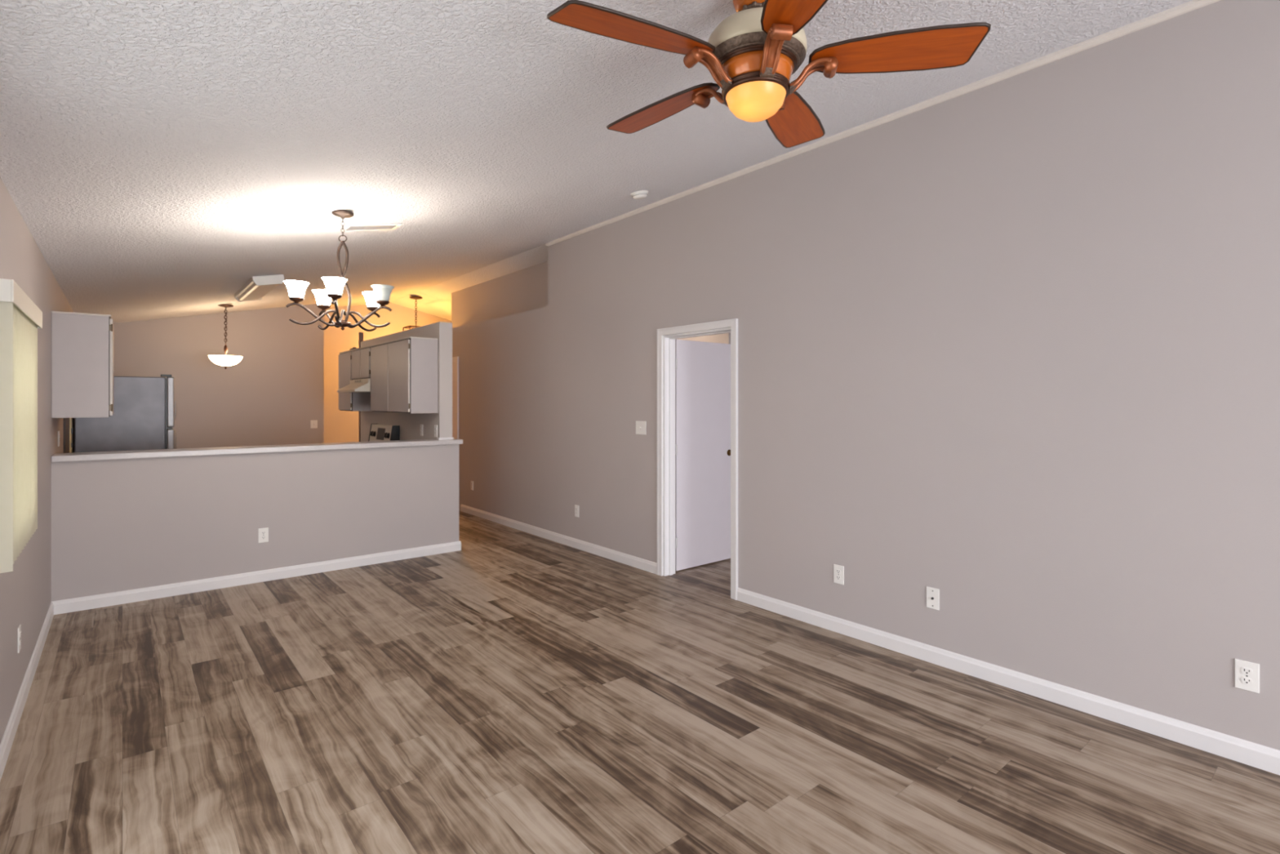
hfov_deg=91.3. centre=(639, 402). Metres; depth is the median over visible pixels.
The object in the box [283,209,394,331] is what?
chandelier
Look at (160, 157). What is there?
ceiling
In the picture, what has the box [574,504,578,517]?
wall outlet
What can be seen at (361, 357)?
upper cabinet
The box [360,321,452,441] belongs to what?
wall partition
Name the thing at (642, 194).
smoke detector
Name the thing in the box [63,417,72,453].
door
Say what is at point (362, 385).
range hood
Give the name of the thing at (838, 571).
wall outlet
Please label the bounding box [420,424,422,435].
wall outlet
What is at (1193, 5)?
trim
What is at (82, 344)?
upper cabinet
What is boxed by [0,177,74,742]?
wall
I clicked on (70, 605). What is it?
baseboard
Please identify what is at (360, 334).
trim
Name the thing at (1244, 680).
receptacle
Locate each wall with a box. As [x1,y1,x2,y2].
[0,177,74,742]
[51,444,458,601]
[113,303,324,448]
[324,302,451,443]
[451,0,1279,750]
[675,333,730,343]
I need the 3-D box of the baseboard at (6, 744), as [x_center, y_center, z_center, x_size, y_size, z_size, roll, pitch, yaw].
[-0.897,1.424,0.500,0.015,0.092,9.914,0,0,-40]
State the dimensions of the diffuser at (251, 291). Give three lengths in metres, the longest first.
1.190 x 0.228 x 0.036 m
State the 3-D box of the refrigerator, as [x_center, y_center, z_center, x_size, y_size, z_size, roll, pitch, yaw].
[-5.294,0.584,6.490,0.816,1.733,0.750,0,0,-40]
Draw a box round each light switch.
[311,420,317,428]
[635,421,646,435]
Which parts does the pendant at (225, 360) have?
lamp shade, stem, chain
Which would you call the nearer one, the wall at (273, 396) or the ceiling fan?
the ceiling fan
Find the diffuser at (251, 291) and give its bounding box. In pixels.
[237,282,279,301]
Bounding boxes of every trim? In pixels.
[358,332,363,441]
[436,436,453,439]
[545,0,1221,246]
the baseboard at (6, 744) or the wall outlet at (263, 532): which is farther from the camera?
the wall outlet at (263, 532)
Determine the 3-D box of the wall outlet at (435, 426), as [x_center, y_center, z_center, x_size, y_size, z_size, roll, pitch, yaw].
[-2.019,0.285,6.182,0.009,0.118,0.072,0,0,-40]
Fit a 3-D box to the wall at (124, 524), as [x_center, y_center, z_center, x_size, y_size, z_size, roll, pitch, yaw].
[-2.973,0.943,5.315,2.955,1.054,0.120,0,0,-40]
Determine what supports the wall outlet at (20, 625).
attached to the wall at (25, 592)
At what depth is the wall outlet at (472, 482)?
8.18 m
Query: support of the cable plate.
attached to the wall at (1009, 348)
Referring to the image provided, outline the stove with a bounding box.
[368,423,399,441]
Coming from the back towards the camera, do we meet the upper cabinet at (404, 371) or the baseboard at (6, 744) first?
the upper cabinet at (404, 371)
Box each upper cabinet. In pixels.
[51,311,114,417]
[338,350,370,411]
[351,345,372,379]
[370,336,437,413]
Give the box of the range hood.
[337,378,370,392]
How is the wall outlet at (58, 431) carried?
attached to the wall at (25, 592)
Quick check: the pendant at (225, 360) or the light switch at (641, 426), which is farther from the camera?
the pendant at (225, 360)
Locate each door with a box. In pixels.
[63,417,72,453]
[452,356,458,439]
[657,318,737,599]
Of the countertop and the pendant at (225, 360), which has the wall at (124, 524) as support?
the countertop
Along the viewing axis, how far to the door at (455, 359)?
8.55 m
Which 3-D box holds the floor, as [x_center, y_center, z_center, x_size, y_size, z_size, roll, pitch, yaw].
[0.286,1.500,4.831,7.600,0.060,15.320,0,0,-40]
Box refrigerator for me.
[74,374,176,452]
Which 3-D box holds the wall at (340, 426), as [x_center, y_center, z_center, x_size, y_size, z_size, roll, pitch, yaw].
[-3.218,-0.131,11.153,4.940,3.202,0.950,0,0,-40]
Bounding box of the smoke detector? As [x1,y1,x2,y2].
[630,190,648,199]
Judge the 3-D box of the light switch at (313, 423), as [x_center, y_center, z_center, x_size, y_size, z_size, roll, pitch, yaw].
[-4.744,0.320,9.107,0.090,0.118,0.018,0,0,-40]
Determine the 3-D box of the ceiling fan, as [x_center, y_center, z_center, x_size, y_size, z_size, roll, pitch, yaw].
[0.338,-1.091,2.012,1.281,0.386,1.248,0,0,-40]
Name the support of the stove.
on the floor
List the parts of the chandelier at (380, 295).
lamp shade, arm, lamp shade, arm, lamp shade, arm, chain, twisted stem, arm, arm, lamp shade, lamp shade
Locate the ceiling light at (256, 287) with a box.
[234,274,284,302]
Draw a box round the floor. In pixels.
[0,510,1279,853]
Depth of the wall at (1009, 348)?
3.29 m
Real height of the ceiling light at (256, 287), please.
0.131 m
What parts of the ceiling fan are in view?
blade, blade, lamp shade, blade, blade, blade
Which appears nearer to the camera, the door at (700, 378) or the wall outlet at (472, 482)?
the door at (700, 378)
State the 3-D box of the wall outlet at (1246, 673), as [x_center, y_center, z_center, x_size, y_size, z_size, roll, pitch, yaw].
[2.470,1.113,2.545,0.009,0.118,0.072,0,0,-40]
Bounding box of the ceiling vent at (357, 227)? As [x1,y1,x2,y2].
[340,222,402,231]
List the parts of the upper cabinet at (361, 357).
door, trim, door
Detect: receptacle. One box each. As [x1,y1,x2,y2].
[1240,666,1253,675]
[1240,676,1253,684]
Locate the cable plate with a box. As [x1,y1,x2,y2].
[926,586,939,609]
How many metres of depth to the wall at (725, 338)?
6.93 m
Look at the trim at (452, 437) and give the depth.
6.14 m
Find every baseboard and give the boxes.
[0,601,53,781]
[51,540,461,614]
[460,504,1279,774]
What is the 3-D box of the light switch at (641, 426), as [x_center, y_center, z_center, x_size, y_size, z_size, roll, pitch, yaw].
[0.004,0.226,5.519,0.018,0.118,0.140,0,0,-40]
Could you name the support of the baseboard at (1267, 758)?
attached to the wall at (1009, 348)
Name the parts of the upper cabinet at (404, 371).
door, door, trim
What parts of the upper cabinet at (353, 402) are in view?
door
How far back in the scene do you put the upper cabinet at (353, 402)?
7.59 m
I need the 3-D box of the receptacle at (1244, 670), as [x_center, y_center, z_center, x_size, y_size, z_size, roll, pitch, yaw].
[2.468,1.093,2.544,0.002,0.025,0.034,0,0,-40]
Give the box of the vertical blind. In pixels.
[0,278,42,573]
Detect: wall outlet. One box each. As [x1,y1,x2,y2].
[17,623,21,653]
[57,431,59,446]
[258,527,268,542]
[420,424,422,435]
[434,425,437,436]
[471,480,473,489]
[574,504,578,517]
[833,564,844,584]
[1235,658,1259,693]
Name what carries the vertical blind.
attached to the wall at (25, 592)
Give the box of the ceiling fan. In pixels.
[546,0,991,147]
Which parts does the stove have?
display panel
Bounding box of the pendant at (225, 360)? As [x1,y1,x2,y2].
[208,303,242,368]
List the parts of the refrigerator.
fridge door, freezer door, handle, handle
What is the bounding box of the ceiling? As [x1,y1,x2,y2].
[0,0,1192,323]
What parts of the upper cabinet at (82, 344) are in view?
trim, door, door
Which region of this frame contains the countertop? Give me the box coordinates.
[51,438,462,462]
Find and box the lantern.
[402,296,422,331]
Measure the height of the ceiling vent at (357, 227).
0.087 m

